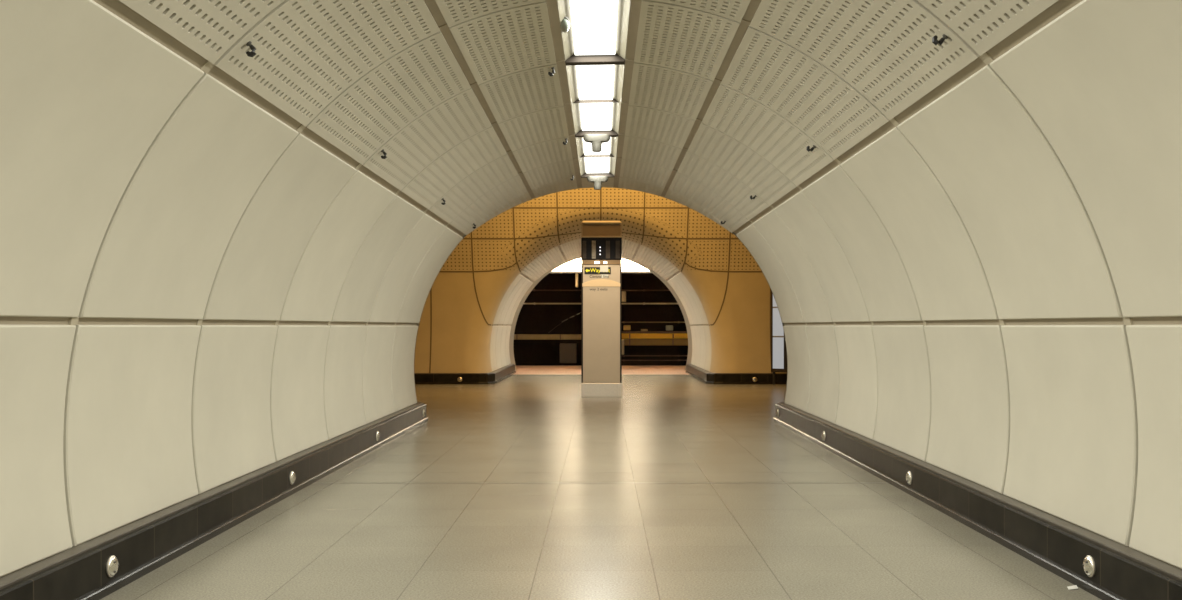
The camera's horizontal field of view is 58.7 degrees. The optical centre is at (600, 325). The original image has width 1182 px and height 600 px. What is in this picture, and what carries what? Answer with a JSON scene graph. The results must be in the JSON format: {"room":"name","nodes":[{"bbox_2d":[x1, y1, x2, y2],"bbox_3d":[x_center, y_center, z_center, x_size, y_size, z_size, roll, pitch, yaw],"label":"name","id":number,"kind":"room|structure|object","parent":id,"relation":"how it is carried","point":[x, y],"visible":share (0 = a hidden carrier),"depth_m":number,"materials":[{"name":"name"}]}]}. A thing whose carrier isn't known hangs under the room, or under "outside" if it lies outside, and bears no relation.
{"room":"metro station","nodes":[
{"label":"metro station","id":0,"kind":"room"},
{"bbox_2d":[0,0,462,576],"bbox_3d":[-2.194,-0.094,4.811,0.751,2.320,18.117,0,0,0],"label":"wall","id":1,"kind":"structure","parent":0,"point":[198,295],"depth_m":5.40,"materials":[{"name":"beige"}]},
{"bbox_2d":[106,555,118,576],"bbox_3d":[-2.293,1.132,4.946,0.028,0.100,0.100,0,0,0],"label":"round cover plate","id":2,"kind":"object","parent":1,"relation":"attached to","point":[112,565],"visible":1,"depth_m":4.92,"materials":[{"name":"metal"}]},
{"bbox_2d":[0,402,427,599],"bbox_3d":[-4.644,1.133,4.941,4.712,0.234,18.277,0,0,0],"label":"baseboard","id":3,"kind":"structure","parent":1,"relation":"attached to","point":[141,546],"depth_m":5.85,"materials":[{"name":"black metal"}]},
{"bbox_2d":[290,471,295,484],"bbox_3d":[-2.293,1.132,7.833,0.028,0.100,0.100,0,0,0],"label":"round cover plate","id":4,"kind":"object","parent":1,"relation":"attached to","point":[292,474],"visible":1,"depth_m":7.81,"materials":[{"name":"silver metal"}]},
{"bbox_2d":[376,431,379,440],"bbox_3d":[-2.293,1.132,10.827,0.028,0.100,0.100,0,0,0],"label":"round cover plate","id":5,"kind":"object","parent":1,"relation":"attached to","point":[377,432],"visible":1,"depth_m":10.79,"materials":[{"name":"silver metal"}]},
{"bbox_2d":[490,274,532,370],"bbox_3d":[-2.194,-0.094,25.805,0.751,2.320,4.990,0,0,0],"label":"wall","id":6,"kind":"structure","parent":0,"point":[501,329],"depth_m":25.48,"materials":[{"name":"beige"}]},
{"bbox_2d":[414,364,515,383],"bbox_3d":[-4.635,1.133,25.408,4.730,0.234,5.783,0,0,0],"label":"baseboard","id":7,"kind":"structure","parent":6,"relation":"attached to","point":[496,376],"depth_m":22.54,"materials":[{"name":"black metal"}]},
{"bbox_2d":[93,0,1082,236],"bbox_3d":[-0.019,-1.624,5.371,3.710,0.911,19.237,0,0,0],"label":"ceiling","id":8,"kind":"structure","parent":0,"point":[723,102],"depth_m":6.88,"materials":[{"name":"beige metal"}]},
{"bbox_2d":[246,41,255,56],"bbox_3d":[-1.639,-1.298,4.923,0.048,0.074,0.028,0,0,0],"label":"ceiling hook","id":9,"kind":"object","parent":8,"relation":"attached to","point":[252,53],"visible":1,"depth_m":4.91,"materials":[{"name":"black metal"}]},
{"bbox_2d":[381,149,386,158],"bbox_3d":[-1.639,-1.298,7.933,0.048,0.074,0.028,0,0,0],"label":"ceiling hook","id":10,"kind":"object","parent":8,"relation":"attached to","point":[383,151],"visible":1,"depth_m":7.92,"materials":[{"name":"black metal"}]},
{"bbox_2d":[548,67,554,75],"bbox_3d":[-0.371,-1.920,7.933,0.053,0.067,0.028,0,0,0],"label":"ceiling hook","id":11,"kind":"object","parent":8,"relation":"attached to","point":[552,68],"visible":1,"depth_m":7.92,"materials":[{"name":"black metal"}]},
{"bbox_2d":[557,0,629,63],"bbox_3d":[-0.043,-2.049,6.343,0.444,0.178,3.020,-1,0,0],"label":"ceiling light","id":12,"kind":"object","parent":8,"relation":"attached to","point":[597,33],"visible":1,"depth_m":7.14,"materials":[{"name":"beige plastic"}]},
{"bbox_2d":[559,16,569,32],"bbox_3d":[-0.242,-1.986,6.950,0.080,0.044,0.352,0,0,0],"label":"dome","id":13,"kind":"object","parent":12,"relation":"attached to","point":[565,24],"visible":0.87,"depth_m":6.88,"materials":[{"name":"grey plastic"}]},
{"bbox_2d":[570,0,617,54],"bbox_3d":[-0.043,-2.018,7.069,0.300,0.013,1.447,-1,0,0],"label":"diffuser","id":14,"kind":"object","parent":12,"relation":"attached to","point":[593,23],"depth_m":7.08,"materials":[{"name":"white plastic"}]},
{"bbox_2d":[566,63,624,136],"bbox_3d":[-0.043,-2.049,9.353,0.444,0.178,3.020,-1,0,0],"label":"ceiling light","id":15,"kind":"object","parent":8,"relation":"attached to","point":[595,90],"visible":0.79,"depth_m":9.20,"materials":[{"name":"grey plastic"}]},
{"bbox_2d":[576,65,614,99],"bbox_3d":[-0.043,-2.018,8.617,0.300,0.013,1.447,-1,0,0],"label":"diffuser","id":16,"kind":"object","parent":15,"relation":"attached to","point":[593,82],"depth_m":8.68,"materials":[{"name":"white plastic"}]},
{"bbox_2d":[583,134,609,151],"bbox_3d":[-0.042,-1.886,10.833,0.280,0.172,0.119,0,0,0],"label":"ceiling sensor","id":17,"kind":"object","parent":15,"relation":"attached to","point":[596,140],"visible":1,"depth_m":10.79,"materials":[{"name":"grey plastic"}]},
{"bbox_2d":[580,103,612,130],"bbox_3d":[-0.043,-2.018,10.079,0.300,0.013,1.447,-1,0,0],"label":"diffuser","id":18,"kind":"object","parent":15,"relation":"attached to","point":[593,116],"depth_m":10.12,"materials":[{"name":"white plastic"}]},
{"bbox_2d":[576,136,617,177],"bbox_3d":[-0.043,-2.049,12.363,0.444,0.178,3.020,-1,0,0],"label":"ceiling light","id":19,"kind":"object","parent":8,"relation":"attached to","point":[602,163],"visible":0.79,"depth_m":12.60,"materials":[{"name":"grey plastic"}]},
{"bbox_2d":[583,137,610,154],"bbox_3d":[-0.043,-2.018,11.627,0.300,0.013,1.447,-1,0,0],"label":"diffuser","id":20,"kind":"object","parent":19,"relation":"attached to","point":[587,147],"depth_m":11.96,"materials":[{"name":"white plastic"}]},
{"bbox_2d":[587,176,607,189],"bbox_3d":[-0.042,-1.886,13.843,0.280,0.172,0.119,0,0,0],"label":"ceiling sensor","id":21,"kind":"object","parent":19,"relation":"attached to","point":[597,180],"visible":1,"depth_m":13.79,"materials":[{"name":"grey plastic"}]},
{"bbox_2d":[585,157,609,172],"bbox_3d":[-0.043,-2.018,13.089,0.300,0.013,1.447,-1,0,0],"label":"diffuser","id":22,"kind":"object","parent":19,"relation":"attached to","point":[592,164],"depth_m":13.15,"materials":[{"name":"white plastic"}]},
{"bbox_2d":[806,145,815,151],"bbox_3d":[1.591,-1.341,7.933,0.072,0.053,0.028,0,0,0],"label":"ceiling hook","id":23,"kind":"object","parent":8,"relation":"attached to","point":[808,149],"visible":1,"depth_m":7.92,"materials":[{"name":"black metal"}]},
{"bbox_2d":[932,34,947,44],"bbox_3d":[1.591,-1.341,4.923,0.072,0.053,0.028,0,0,0],"label":"ceiling hook","id":24,"kind":"object","parent":8,"relation":"attached to","point":[935,41],"visible":1,"depth_m":4.92,"materials":[{"name":"black metal"}]},
{"bbox_2d":[414,187,781,372],"bbox_3d":[0.000,-1.350,22.161,14.000,5.200,2.399,0,0,0],"label":"wall","id":25,"kind":"structure","parent":0,"point":[463,301],"depth_m":22.80,"materials":[{"name":"brown metal"}]},
{"bbox_2d":[520,239,679,281],"bbox_3d":[-0.019,-1.624,26.365,3.710,0.911,6.110,0,0,0],"label":"ceiling","id":26,"kind":"structure","parent":0,"point":[571,250],"depth_m":25.66,"materials":[{"name":"beige"}]},
{"bbox_2d":[550,258,581,272],"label":"light","id":27,"kind":"object","parent":26,"relation":"hanging from","point":[574,266],"depth_m":31.25,"materials":[{"name":"white"}]},
{"bbox_2d":[621,259,651,272],"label":"light","id":28,"kind":"object","parent":26,"relation":"hanging from","point":[628,266],"depth_m":31.25,"materials":[{"name":"white"}]},
{"bbox_2d":[100,375,1100,599],"bbox_3d":[0.000,1.290,11.431,14.200,0.080,31.257,0,0,0],"label":"floor","id":29,"kind":"structure","parent":0,"point":[516,487],"depth_m":6.78,"materials":[{"name":"tile"}]},
{"bbox_2d":[581,221,621,396],"bbox_3d":[0.012,-0.303,18.812,0.718,3.106,0.704,0,0,0],"label":"information totem","id":30,"kind":"object","parent":29,"relation":"on","point":[601,241],"visible":1,"depth_m":18.48,"materials":[{"name":"metal"}]},
{"bbox_2d":[771,291,786,384],"bbox_3d":[3.883,-0.030,22.112,0.650,2.560,0.065,0,0,38],"label":"notice board","id":31,"kind":"object","parent":29,"relation":"on","point":[778,344],"visible":0.38,"depth_m":22.20,"materials":[{"name":"plastic"}]},
{"bbox_2d":[1067,585,1077,589],"bbox_3d":[2.244,1.244,4.995,0.058,0.011,0.050,0,0,0],"label":"paper scrap","id":32,"kind":"object","parent":29,"relation":"on","point":[1073,586],"visible":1,"depth_m":4.99,"materials":[{"name":"white paper"}]},
{"bbox_2d":[513,273,687,365],"bbox_3d":[0.000,-0.850,36.575,18.000,6.800,0.250,0,0,0],"label":"wall","id":33,"kind":"structure","parent":0,"point":[537,318],"depth_m":36.45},
{"bbox_2d":[514,334,580,339],"bbox_3d":[-3.450,0.380,36.379,6.100,0.184,0.132,0,0,0],"label":"cable tray","id":34,"kind":"object","parent":33,"relation":"attached to","point":[516,336],"visible":0.38,"depth_m":36.32,"materials":[{"name":"brown metal"}]},
{"bbox_2d":[548,312,580,332],"bbox_3d":[-1.241,-0.122,36.421,1.176,0.752,0.036,0,0,0],"label":"cable","id":35,"kind":"object","parent":33,"relation":"attached to","point":[580,312],"visible":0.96,"depth_m":36.41,"materials":[{"name":"brown plastic"}]},
{"bbox_2d":[560,343,576,362],"bbox_3d":[-1.127,0.945,36.289,0.589,0.676,0.312,0,0,0],"label":"panel","id":36,"kind":"object","parent":33,"relation":"attached to","point":[568,351],"visible":1,"depth_m":36.13,"materials":[{"name":"brown metal"}]},
{"bbox_2d":[524,302,677,304],"bbox_3d":[0.000,-0.776,36.416,13.000,0.076,0.058,0,0,0],"label":"conduit","id":37,"kind":"object","parent":33,"relation":"attached to","point":[534,303],"visible":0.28,"depth_m":36.40,"materials":[{"name":"beige"}]},
{"bbox_2d":[532,289,669,290],"bbox_3d":[0.000,-1.238,36.418,13.000,0.072,0.054,0,0,0],"label":"conduit","id":38,"kind":"object","parent":33,"relation":"attached to","point":[534,289],"visible":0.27,"depth_m":36.40,"materials":[{"name":"brown metal"}]},
{"bbox_2d":[622,291,625,301],"bbox_3d":[0.757,-1.014,36.359,0.232,0.364,0.172,0,0,0],"label":"junction box","id":39,"kind":"object","parent":33,"relation":"attached to","point":[623,292],"visible":0.58,"depth_m":36.27,"materials":[{"name":"beige metal"}]},
{"bbox_2d":[623,325,630,329],"bbox_3d":[0.908,0.061,36.369,0.250,0.177,0.152,0,0,0],"label":"junction box","id":40,"kind":"object","parent":33,"relation":"attached to","point":[625,327],"visible":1,"depth_m":36.29,"materials":[{"name":"brown metal"}]},
{"bbox_2d":[622,321,684,322],"bbox_3d":[3.450,-0.132,36.420,6.100,0.068,0.050,0,0,0],"label":"conduit","id":41,"kind":"object","parent":33,"relation":"attached to","point":[623,321],"visible":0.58,"depth_m":36.40,"materials":[{"name":"brown metal"}]},
{"bbox_2d":[622,359,686,360],"bbox_3d":[3.450,1.189,36.420,6.100,0.068,0.050,0,0,0],"label":"conduit","id":42,"kind":"object","parent":33,"relation":"attached to","point":[623,359],"visible":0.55,"depth_m":36.40,"materials":[{"name":"brown"}]},
{"bbox_2d":[622,331,686,332],"bbox_3d":[3.450,0.217,36.404,6.100,0.066,0.082,0,0,0],"label":"cable tray","id":43,"kind":"object","parent":33,"relation":"attached to","point":[622,331],"visible":0.34,"depth_m":36.38,"materials":[{"name":"brown metal"}]},
{"bbox_2d":[622,333,687,338],"bbox_3d":[3.450,0.347,36.359,6.100,0.180,0.172,0,0,0],"label":"cable tray","id":44,"kind":"object","parent":33,"relation":"attached to","point":[624,335],"visible":0.44,"depth_m":36.29,"materials":[{"name":"brown"}]},
{"bbox_2d":[622,339,623,354],"bbox_3d":[0.723,0.723,36.209,0.163,0.524,0.112,0,0,0],"label":"junction box","id":45,"kind":"object","parent":44,"relation":"attached to","point":[622,339],"visible":0.42,"depth_m":36.16,"materials":[{"name":"beige metal"}]},
{"bbox_2d":[622,355,687,356],"bbox_3d":[3.450,1.033,36.418,6.100,0.072,0.054,0,0,0],"label":"conduit","id":46,"kind":"object","parent":33,"relation":"attached to","point":[622,355],"visible":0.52,"depth_m":36.40,"materials":[{"name":"brown"}]},
{"bbox_2d":[624,339,687,345],"bbox_3d":[3.450,0.562,36.404,6.100,0.229,0.082,0,0,0],"label":"cable tray","id":47,"kind":"object","parent":33,"relation":"attached to","point":[627,342],"visible":0.4,"depth_m":36.38,"materials":[{"name":"brown metal"}]},
{"bbox_2d":[666,325,672,330],"bbox_3d":[2.378,0.068,36.359,0.250,0.184,0.172,0,0,0],"label":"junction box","id":48,"kind":"object","parent":33,"relation":"attached to","point":[668,327],"visible":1,"depth_m":36.28,"materials":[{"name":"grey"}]},
{"bbox_2d":[509,258,691,369],"bbox_3d":[0.000,-1.050,29.600,16.000,4.600,0.001,0,0,0],"label":"wall","id":49,"kind":"structure","parent":0,"point":[538,280],"depth_m":29.60,"materials":[{"name":"paint"}]},
{"bbox_2d":[513,366,688,374],"bbox_3d":[0.000,1.850,30.105,16.000,1.200,6.090,0,0,0],"label":"platform","id":50,"kind":"object","parent":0,"point":[521,370],"depth_m":29.50,"materials":[{"name":"ceramic"}]},
{"bbox_2d":[414,142,787,402],"bbox_3d":[0.000,-0.900,15.533,14.000,4.300,3.327,0,0,0],"label":"wall","id":51,"kind":"structure","parent":0,"point":[617,142],"depth_m":13.89,"materials":[{"name":"paint"}]},
{"bbox_2d":[667,272,711,371],"bbox_3d":[2.177,-0.114,25.835,0.786,2.360,5.050,0,0,0],"label":"wall","id":52,"kind":"structure","parent":0,"point":[700,331],"depth_m":25.46,"materials":[{"name":"beige"}]},
{"bbox_2d":[685,364,786,383],"bbox_3d":[4.635,1.133,25.408,4.730,0.234,5.783,0,0,0],"label":"baseboard","id":53,"kind":"structure","parent":52,"relation":"attached to","point":[703,375],"depth_m":22.54,"materials":[{"name":"black metal"}]},
{"bbox_2d":[736,0,1181,568],"bbox_3d":[2.177,-0.114,4.841,0.786,2.360,18.177,0,0,0],"label":"wall","id":54,"kind":"structure","parent":0,"point":[987,292],"depth_m":5.57,"materials":[{"name":"beige"}]},
{"bbox_2d":[905,471,911,483],"bbox_3d":[2.293,1.132,7.833,0.028,0.100,0.100,0,0,0],"label":"round cover plate","id":55,"kind":"object","parent":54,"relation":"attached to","point":[908,477],"visible":1,"depth_m":7.80,"materials":[{"name":"silver metal"}]},
{"bbox_2d":[774,402,1181,599],"bbox_3d":[4.644,1.133,4.941,4.712,0.234,18.277,0,0,0],"label":"baseboard","id":56,"kind":"structure","parent":54,"relation":"attached to","point":[1057,545],"depth_m":5.90,"materials":[{"name":"black metal"}]},
{"bbox_2d":[1082,555,1094,576],"bbox_3d":[2.293,1.132,4.946,0.028,0.100,0.100,0,0,0],"label":"round cover plate","id":57,"kind":"object","parent":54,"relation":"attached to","point":[1088,564],"visible":1,"depth_m":4.92,"materials":[{"name":"silver metal"}]},
{"bbox_3d":[0.000,-3.300,31.450,16.000,0.100,3.900,0,0,0],"label":"platform","id":58,"kind":"object","parent":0,"visible":0},
{"bbox_2d":[575,273,577,287],"bbox_3d":[-0.727,-2.220,31.900,0.070,2.080,0.800,0,0,0],"label":"hanging sign","id":59,"kind":"object","parent":58,"relation":"hanging from","point":[576,274],"visible":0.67,"depth_m":31.50,"materials":[{"name":"beige"}]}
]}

